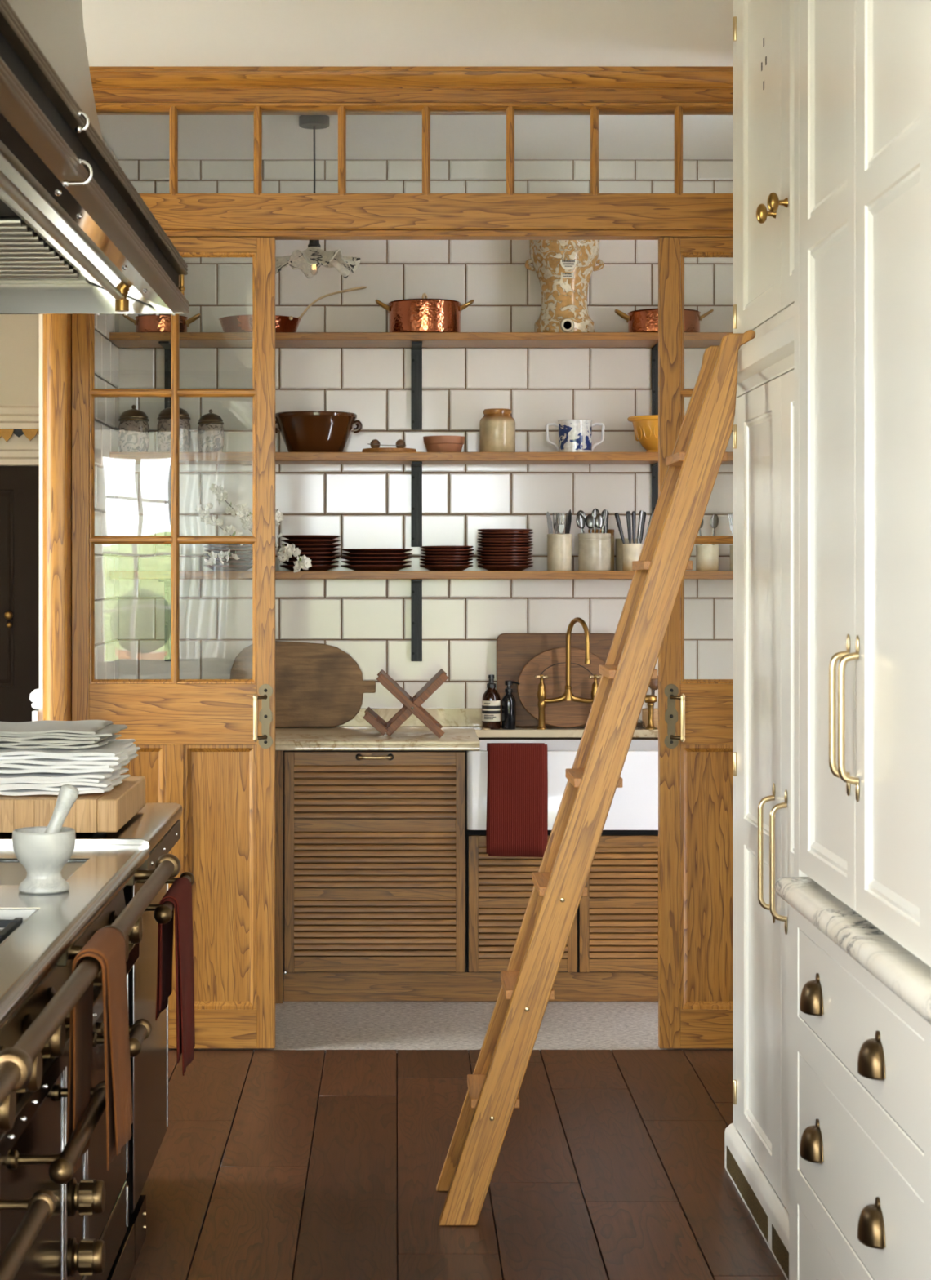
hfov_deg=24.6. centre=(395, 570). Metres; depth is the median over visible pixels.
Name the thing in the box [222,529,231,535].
flower
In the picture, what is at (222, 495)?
flower
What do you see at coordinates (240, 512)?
flower
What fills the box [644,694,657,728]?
hand spray
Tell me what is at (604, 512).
table knife
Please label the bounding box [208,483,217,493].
flower
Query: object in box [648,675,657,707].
dish brush
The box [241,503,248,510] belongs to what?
flower
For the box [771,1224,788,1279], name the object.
vent grille
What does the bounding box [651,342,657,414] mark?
shelf bracket
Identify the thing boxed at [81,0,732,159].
ceiling
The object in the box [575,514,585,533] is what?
spoon
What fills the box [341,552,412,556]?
plate
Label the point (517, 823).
tea towel
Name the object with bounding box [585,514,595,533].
spoon
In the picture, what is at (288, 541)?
plate
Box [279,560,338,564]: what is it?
plate
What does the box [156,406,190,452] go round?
lidded jar
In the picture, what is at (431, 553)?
plate
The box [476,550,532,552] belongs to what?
plate
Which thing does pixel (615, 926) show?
base cabinet
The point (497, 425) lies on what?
jar
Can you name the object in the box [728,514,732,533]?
fork
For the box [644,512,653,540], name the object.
knife
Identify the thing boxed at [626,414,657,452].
mixing bowl
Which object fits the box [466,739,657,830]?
sink
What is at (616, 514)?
knife
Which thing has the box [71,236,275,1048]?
door
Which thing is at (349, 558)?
plate
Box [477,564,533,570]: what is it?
plate
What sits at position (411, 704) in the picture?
plate rack
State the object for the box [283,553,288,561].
flower
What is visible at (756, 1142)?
tall cabinet
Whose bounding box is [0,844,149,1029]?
countertop
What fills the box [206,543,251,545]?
plate
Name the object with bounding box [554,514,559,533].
fork
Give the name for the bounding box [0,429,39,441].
valance
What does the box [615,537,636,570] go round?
jar
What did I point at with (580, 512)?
spoon
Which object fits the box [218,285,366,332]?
saute pan
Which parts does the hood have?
filter frame, plate, plate, panel, corner rod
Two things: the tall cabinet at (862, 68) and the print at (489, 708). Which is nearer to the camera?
the tall cabinet at (862, 68)
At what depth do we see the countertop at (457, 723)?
7.77 m
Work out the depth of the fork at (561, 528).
7.97 m
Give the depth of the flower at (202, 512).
7.87 m
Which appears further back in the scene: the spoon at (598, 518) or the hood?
the spoon at (598, 518)
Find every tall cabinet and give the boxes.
[724,315,798,1279]
[794,0,930,966]
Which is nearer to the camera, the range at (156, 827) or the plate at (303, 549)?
the range at (156, 827)
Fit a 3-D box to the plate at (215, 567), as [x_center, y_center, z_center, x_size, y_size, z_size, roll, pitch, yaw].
[-0.623,-0.011,8.030,0.200,0.022,0.200,0,0,0]
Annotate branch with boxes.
[195,483,311,572]
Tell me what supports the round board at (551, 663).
on the marble ledge
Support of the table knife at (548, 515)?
in the jar at (558, 545)
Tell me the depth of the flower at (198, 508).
7.87 m
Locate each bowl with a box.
[275,410,361,452]
[422,435,465,452]
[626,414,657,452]
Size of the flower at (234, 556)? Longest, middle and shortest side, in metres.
0.037 x 0.036 x 0.011 m
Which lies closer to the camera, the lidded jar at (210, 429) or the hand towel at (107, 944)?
the hand towel at (107, 944)
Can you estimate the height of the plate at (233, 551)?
0.022 m
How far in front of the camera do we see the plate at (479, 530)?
7.95 m
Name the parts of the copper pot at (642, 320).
handle, lid, handle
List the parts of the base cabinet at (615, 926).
rail, rail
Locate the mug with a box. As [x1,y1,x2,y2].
[545,419,604,452]
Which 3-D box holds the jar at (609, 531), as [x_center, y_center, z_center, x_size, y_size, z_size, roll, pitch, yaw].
[0.782,-0.079,8.112,0.100,0.157,0.100,0,0,0]
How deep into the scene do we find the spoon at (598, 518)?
7.96 m
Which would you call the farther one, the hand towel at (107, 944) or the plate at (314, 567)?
the plate at (314, 567)
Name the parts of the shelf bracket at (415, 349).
arm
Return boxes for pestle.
[44,783,79,833]
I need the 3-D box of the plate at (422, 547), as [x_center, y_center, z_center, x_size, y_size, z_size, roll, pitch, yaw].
[0.192,-0.082,8.028,0.202,0.022,0.202,0,0,8]
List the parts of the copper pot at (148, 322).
handle, handle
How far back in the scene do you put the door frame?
6.74 m
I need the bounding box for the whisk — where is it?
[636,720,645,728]
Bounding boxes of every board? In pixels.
[229,640,375,727]
[496,633,614,726]
[516,647,604,727]
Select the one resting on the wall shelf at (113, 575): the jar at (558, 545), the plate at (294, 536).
the jar at (558, 545)
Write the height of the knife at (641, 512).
0.214 m
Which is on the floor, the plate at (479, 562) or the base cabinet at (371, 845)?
the base cabinet at (371, 845)
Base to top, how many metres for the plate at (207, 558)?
0.022 m
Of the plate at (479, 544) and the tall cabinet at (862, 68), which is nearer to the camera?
the tall cabinet at (862, 68)
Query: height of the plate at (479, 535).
0.022 m
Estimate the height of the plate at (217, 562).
0.022 m
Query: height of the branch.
0.328 m
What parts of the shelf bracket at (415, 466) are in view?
arm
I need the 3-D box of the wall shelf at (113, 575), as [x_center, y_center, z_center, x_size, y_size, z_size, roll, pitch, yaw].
[0.270,0.015,8.031,2.660,0.031,0.272,0,0,0]
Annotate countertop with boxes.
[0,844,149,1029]
[275,707,481,750]
[773,876,930,1024]
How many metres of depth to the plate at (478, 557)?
7.95 m
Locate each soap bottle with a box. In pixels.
[481,674,500,729]
[501,680,519,729]
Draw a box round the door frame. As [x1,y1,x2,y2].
[42,66,732,720]
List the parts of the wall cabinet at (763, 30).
door, panel, knob, knob, door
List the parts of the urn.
lug handle, lug handle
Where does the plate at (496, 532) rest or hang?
on the plate at (479, 535)
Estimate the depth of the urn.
7.94 m
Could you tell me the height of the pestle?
0.144 m
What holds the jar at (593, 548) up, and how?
on the wall shelf at (113, 575)
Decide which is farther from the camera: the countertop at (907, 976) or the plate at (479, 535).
the plate at (479, 535)
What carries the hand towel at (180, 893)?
hanging from the range at (156, 827)
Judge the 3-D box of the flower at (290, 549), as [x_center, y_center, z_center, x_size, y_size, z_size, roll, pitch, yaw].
[-0.386,-0.072,7.877,0.010,0.034,0.032,2,8,44]
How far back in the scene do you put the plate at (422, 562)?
7.95 m
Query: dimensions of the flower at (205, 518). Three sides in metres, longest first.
0.038 x 0.036 x 0.011 m
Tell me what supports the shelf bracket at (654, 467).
attached to the wall at (368, 506)
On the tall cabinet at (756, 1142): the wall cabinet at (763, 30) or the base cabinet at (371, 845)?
the wall cabinet at (763, 30)
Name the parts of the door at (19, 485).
panel, knob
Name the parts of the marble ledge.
overflow knob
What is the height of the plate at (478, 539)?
0.022 m
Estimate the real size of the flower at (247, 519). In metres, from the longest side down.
0.038 x 0.036 x 0.011 m
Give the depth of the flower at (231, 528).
7.89 m
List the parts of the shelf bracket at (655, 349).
arm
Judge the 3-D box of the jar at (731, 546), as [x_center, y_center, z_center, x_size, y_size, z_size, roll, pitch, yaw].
[1.289,-0.048,7.968,0.084,0.097,0.084,0,0,0]
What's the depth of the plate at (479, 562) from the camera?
7.95 m
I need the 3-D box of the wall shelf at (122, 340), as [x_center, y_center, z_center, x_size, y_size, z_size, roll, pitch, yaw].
[0.270,-0.869,8.031,2.660,0.029,0.272,0,0,0]
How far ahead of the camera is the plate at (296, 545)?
7.94 m
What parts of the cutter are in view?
ball handle, ball handle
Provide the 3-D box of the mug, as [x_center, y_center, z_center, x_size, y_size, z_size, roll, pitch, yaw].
[0.675,-0.503,8.030,0.189,0.126,0.129,0,0,33]
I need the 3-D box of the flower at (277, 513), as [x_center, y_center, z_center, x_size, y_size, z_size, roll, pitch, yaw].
[-0.429,-0.198,7.871,0.036,0.038,0.011,30,-7,-24]
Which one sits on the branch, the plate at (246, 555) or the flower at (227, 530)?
the flower at (227, 530)
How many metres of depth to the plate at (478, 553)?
7.94 m
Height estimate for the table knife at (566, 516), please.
0.212 m
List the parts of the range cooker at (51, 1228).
control knob, control knob, oven door, hot plate, control knob, control knob, control panel, standoff plate, oven door, control knob, control knob, guard rail, control knob, oven door, oven door, control knob, control knob, standoff plate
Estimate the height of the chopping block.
0.082 m
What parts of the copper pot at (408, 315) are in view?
handle, lid handle, lid, handle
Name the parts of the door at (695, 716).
pull plate, pull arm, pull arm, rail, rail, rail, panel moulding, glazing moulding, panel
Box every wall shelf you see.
[109,332,732,347]
[109,452,732,464]
[109,570,732,579]
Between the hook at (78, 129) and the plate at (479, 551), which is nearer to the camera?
the hook at (78, 129)
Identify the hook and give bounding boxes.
[62,159,93,186]
[74,111,88,133]
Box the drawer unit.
[788,904,930,1279]
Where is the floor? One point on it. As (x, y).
(268, 1164)
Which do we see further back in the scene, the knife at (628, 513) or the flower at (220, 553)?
the knife at (628, 513)
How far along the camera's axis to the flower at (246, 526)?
7.91 m
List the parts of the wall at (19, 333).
cornice moulding, architrave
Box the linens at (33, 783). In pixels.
[0,767,129,795]
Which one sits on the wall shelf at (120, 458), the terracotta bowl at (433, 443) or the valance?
the terracotta bowl at (433, 443)
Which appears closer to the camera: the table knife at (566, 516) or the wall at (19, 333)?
the table knife at (566, 516)
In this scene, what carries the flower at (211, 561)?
on the branch
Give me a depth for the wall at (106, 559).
7.74 m
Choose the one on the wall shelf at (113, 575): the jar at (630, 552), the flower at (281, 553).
the jar at (630, 552)
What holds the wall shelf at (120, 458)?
attached to the wall at (368, 506)
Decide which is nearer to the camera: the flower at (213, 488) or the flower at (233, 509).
the flower at (213, 488)
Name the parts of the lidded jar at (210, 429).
lid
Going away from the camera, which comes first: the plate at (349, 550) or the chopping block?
the chopping block
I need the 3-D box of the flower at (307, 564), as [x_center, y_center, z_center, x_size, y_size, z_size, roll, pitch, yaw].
[-0.325,-0.028,7.859,0.011,0.038,0.037,1,44,48]
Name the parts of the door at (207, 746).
panel, panel moulding, rail, glazing moulding, rail, rail, panel moulding, panel, pull arm, pull arm, pull plate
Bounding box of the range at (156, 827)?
[0,802,194,1265]
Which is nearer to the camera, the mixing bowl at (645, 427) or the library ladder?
the library ladder
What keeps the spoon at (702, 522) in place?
in the jar at (706, 555)
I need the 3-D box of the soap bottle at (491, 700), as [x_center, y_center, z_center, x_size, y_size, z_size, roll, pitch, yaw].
[0.360,0.492,8.030,0.071,0.205,0.072,0,0,0]
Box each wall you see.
[0,314,39,466]
[29,137,119,721]
[117,160,732,967]
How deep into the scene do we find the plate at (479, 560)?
7.94 m
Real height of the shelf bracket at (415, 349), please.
0.314 m
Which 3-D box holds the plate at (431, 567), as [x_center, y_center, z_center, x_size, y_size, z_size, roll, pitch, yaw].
[0.191,-0.011,8.032,0.202,0.022,0.202,0,0,0]
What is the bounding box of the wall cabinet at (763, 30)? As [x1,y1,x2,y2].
[732,0,794,351]
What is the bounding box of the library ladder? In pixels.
[435,329,755,1225]
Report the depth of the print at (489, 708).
8.00 m
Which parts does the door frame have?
post, cornice, transom rail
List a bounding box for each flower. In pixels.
[196,506,201,512]
[199,509,209,516]
[200,505,208,511]
[203,516,212,524]
[205,502,213,509]
[207,555,213,564]
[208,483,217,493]
[208,551,217,557]
[208,557,215,565]
[211,515,217,525]
[214,517,223,526]
[217,551,225,557]
[219,492,227,501]
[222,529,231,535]
[224,506,231,514]
[224,525,229,532]
[227,524,236,532]
[231,507,235,517]
[231,552,239,559]
[235,507,244,517]
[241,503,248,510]
[241,524,249,529]
[244,515,252,525]
[275,511,283,522]
[275,520,279,527]
[276,550,284,559]
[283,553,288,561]
[284,543,292,551]
[284,549,292,558]
[287,546,293,555]
[291,547,300,555]
[293,563,300,572]
[299,555,307,560]
[303,558,311,568]
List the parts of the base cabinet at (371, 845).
panel, handle, rail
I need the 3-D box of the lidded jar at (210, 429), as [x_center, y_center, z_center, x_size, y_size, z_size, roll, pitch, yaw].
[-0.696,-0.524,8.030,0.100,0.168,0.100,0,0,0]
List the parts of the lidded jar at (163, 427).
lid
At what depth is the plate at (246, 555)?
7.97 m
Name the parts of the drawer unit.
cup pull, cup pull, pull plate, pull plate, drawer, drawer, drawer, cup pull, cup pull, pull plate, pull plate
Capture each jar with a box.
[118,404,149,452]
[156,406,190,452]
[197,408,223,452]
[479,408,515,452]
[546,533,572,570]
[577,533,610,570]
[587,528,613,570]
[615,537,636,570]
[622,543,643,570]
[695,544,718,570]
[729,544,732,570]
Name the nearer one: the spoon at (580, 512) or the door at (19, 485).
the spoon at (580, 512)
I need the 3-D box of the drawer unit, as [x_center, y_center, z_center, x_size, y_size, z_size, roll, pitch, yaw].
[1.112,1.076,3.225,0.756,0.888,1.850,0,0,0]
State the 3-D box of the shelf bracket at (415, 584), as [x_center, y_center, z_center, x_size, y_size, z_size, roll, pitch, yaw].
[0.080,0.189,8.045,0.042,0.314,0.230,0,0,0]
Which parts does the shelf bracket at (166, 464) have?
arm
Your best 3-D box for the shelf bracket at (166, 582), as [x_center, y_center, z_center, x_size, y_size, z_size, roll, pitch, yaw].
[-0.862,0.189,8.045,0.042,0.314,0.230,0,0,0]
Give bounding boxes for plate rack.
[363,668,448,737]
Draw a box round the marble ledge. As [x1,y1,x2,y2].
[472,726,657,737]
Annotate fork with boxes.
[552,512,559,533]
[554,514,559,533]
[558,513,564,533]
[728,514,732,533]
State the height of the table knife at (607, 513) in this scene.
0.211 m
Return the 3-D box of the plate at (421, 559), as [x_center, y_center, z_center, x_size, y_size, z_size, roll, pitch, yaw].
[0.191,-0.035,8.031,0.202,0.022,0.202,0,0,30]
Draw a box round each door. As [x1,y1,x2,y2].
[0,466,39,722]
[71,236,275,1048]
[657,236,732,1048]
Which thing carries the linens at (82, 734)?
on the linens at (117, 753)
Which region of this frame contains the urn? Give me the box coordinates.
[524,240,604,332]
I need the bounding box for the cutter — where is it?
[361,439,416,452]
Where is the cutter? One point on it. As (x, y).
(375, 444)
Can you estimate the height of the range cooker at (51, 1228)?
0.920 m
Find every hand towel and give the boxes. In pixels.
[64,926,133,1184]
[155,876,195,1075]
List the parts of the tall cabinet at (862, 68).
frame, door, panel, panel, bow handle, bow handle, door, panel, panel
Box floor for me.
[128,967,786,1279]
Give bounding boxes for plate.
[202,553,252,557]
[203,545,252,549]
[203,557,252,560]
[203,564,252,570]
[204,549,252,553]
[204,560,252,564]
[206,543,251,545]
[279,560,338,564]
[279,564,338,570]
[280,534,340,539]
[280,539,340,543]
[281,543,341,547]
[282,556,339,560]
[284,547,340,552]
[287,551,339,556]
[340,556,411,560]
[340,564,411,570]
[341,548,412,552]
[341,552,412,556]
[341,560,411,564]
[419,546,473,549]
[419,555,473,558]
[419,558,472,561]
[419,561,472,564]
[419,564,472,570]
[420,549,474,552]
[420,551,473,555]
[475,559,532,561]
[476,537,532,541]
[476,540,532,543]
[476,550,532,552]
[476,552,532,555]
[476,555,532,559]
[477,528,533,532]
[477,531,533,534]
[477,534,533,537]
[477,543,533,546]
[477,546,533,550]
[477,561,533,564]
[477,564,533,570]
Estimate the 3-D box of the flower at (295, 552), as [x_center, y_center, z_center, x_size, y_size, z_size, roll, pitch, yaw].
[-0.371,-0.069,7.881,0.034,0.036,0.011,-19,9,24]
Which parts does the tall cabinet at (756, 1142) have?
door, panel, panel, bow handle, bow handle, door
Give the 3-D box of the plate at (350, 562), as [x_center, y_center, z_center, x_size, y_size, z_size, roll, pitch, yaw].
[-0.072,-0.026,8.028,0.268,0.022,0.268,0,0,-41]
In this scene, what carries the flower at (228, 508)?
on the branch
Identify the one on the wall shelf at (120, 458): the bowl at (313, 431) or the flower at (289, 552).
the bowl at (313, 431)
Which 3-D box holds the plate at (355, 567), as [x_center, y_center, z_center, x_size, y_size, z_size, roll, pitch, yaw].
[-0.074,-0.011,8.030,0.268,0.022,0.268,0,0,0]
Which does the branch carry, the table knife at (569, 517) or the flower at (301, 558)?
the flower at (301, 558)
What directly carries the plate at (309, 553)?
on the plate at (293, 558)
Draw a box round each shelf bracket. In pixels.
[158,341,170,408]
[158,461,170,546]
[158,579,170,661]
[410,341,422,430]
[410,461,422,546]
[410,579,422,661]
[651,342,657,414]
[651,462,657,512]
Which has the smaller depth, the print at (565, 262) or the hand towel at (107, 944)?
the hand towel at (107, 944)
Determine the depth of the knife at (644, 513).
7.97 m
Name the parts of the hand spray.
stem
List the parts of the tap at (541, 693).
cross handle, spout, swan neck spout, cross handle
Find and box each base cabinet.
[275,750,657,1003]
[466,827,657,972]
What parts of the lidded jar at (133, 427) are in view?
lid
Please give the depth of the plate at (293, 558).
7.95 m
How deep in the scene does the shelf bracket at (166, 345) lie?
8.15 m
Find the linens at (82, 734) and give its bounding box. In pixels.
[0,720,127,748]
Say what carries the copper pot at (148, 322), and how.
on the wall shelf at (122, 340)
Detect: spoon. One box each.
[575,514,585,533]
[576,510,586,533]
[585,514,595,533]
[591,508,599,533]
[595,514,603,533]
[698,519,703,544]
[710,514,718,544]
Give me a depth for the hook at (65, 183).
3.53 m
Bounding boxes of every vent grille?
[726,1146,768,1241]
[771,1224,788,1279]
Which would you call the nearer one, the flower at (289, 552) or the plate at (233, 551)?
the flower at (289, 552)
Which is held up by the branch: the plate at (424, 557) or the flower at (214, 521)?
the flower at (214, 521)
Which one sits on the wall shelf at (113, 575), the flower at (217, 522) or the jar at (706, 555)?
the jar at (706, 555)
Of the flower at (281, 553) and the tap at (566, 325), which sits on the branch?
the flower at (281, 553)
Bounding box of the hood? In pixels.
[0,0,189,315]
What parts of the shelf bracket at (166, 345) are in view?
arm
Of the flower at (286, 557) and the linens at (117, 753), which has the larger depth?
the flower at (286, 557)
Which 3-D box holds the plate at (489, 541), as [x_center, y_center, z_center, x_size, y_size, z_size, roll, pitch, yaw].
[0.411,-0.101,8.031,0.210,0.022,0.210,0,0,-26]
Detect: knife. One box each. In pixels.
[546,511,552,533]
[564,512,568,533]
[565,509,571,533]
[600,509,607,533]
[604,511,608,533]
[614,512,624,543]
[626,511,631,543]
[631,511,635,543]
[636,510,643,543]
[639,511,646,543]
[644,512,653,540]
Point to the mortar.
(43, 856)
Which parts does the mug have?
handle, handle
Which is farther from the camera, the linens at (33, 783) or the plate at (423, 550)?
the plate at (423, 550)
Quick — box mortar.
[12,826,75,893]
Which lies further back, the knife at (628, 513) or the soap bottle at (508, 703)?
the soap bottle at (508, 703)
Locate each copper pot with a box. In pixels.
[121,313,200,332]
[375,293,474,332]
[613,308,713,332]
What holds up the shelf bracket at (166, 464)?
attached to the wall at (368, 506)
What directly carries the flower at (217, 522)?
on the branch
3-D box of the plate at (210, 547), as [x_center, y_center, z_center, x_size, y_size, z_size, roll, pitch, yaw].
[-0.623,-0.084,8.027,0.200,0.022,0.200,0,0,-10]
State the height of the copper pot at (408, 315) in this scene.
0.163 m
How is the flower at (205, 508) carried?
on the branch
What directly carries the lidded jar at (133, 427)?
on the wall shelf at (120, 458)
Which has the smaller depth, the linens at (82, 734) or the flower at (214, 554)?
the linens at (82, 734)
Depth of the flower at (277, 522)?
7.89 m
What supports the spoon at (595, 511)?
in the jar at (593, 548)
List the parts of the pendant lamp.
cord, lamp shade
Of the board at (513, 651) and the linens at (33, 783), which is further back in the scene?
the board at (513, 651)
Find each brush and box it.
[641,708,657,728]
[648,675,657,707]
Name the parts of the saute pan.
handle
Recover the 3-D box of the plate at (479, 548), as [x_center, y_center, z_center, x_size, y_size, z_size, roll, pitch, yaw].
[0.412,-0.078,8.030,0.210,0.022,0.210,0,0,-6]
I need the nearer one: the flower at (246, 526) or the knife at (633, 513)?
the flower at (246, 526)
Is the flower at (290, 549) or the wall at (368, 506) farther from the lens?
the wall at (368, 506)
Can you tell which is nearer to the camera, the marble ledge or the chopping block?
the chopping block
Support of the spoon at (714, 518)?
in the jar at (706, 555)
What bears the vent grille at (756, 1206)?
attached to the tall cabinet at (756, 1142)
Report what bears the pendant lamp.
hanging from the ceiling
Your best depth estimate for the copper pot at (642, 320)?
7.94 m
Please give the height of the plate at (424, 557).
0.022 m
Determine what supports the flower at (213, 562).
on the branch
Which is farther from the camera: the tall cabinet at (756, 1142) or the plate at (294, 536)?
the plate at (294, 536)
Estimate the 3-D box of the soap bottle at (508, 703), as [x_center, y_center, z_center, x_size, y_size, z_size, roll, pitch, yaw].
[0.432,0.503,8.020,0.067,0.182,0.053,0,0,0]
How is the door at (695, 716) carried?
in the door frame
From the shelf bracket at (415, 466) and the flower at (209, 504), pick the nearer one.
the flower at (209, 504)
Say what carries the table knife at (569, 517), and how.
in the jar at (558, 545)
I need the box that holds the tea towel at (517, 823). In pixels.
[485,742,547,857]
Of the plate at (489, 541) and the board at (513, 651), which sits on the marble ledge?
the board at (513, 651)
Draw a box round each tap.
[534,617,601,729]
[560,318,573,332]
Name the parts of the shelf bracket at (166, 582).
arm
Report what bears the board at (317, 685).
on the countertop at (457, 723)
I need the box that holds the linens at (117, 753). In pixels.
[0,738,140,773]
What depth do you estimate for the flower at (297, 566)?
7.88 m
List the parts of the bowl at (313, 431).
lug handle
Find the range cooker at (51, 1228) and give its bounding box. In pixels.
[0,844,180,1279]
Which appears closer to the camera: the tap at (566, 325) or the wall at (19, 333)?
the tap at (566, 325)
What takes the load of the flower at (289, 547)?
on the branch
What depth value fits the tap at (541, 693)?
8.01 m
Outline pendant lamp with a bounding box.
[275,115,359,278]
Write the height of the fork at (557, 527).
0.205 m
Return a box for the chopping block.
[0,776,145,834]
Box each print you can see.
[484,702,495,719]
[561,258,574,266]
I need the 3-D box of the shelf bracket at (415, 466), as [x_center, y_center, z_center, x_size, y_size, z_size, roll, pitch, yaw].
[0.080,-0.249,8.045,0.042,0.314,0.230,0,0,0]
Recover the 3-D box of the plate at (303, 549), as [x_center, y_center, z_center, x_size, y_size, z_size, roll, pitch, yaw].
[-0.319,-0.074,8.027,0.224,0.022,0.224,0,0,18]

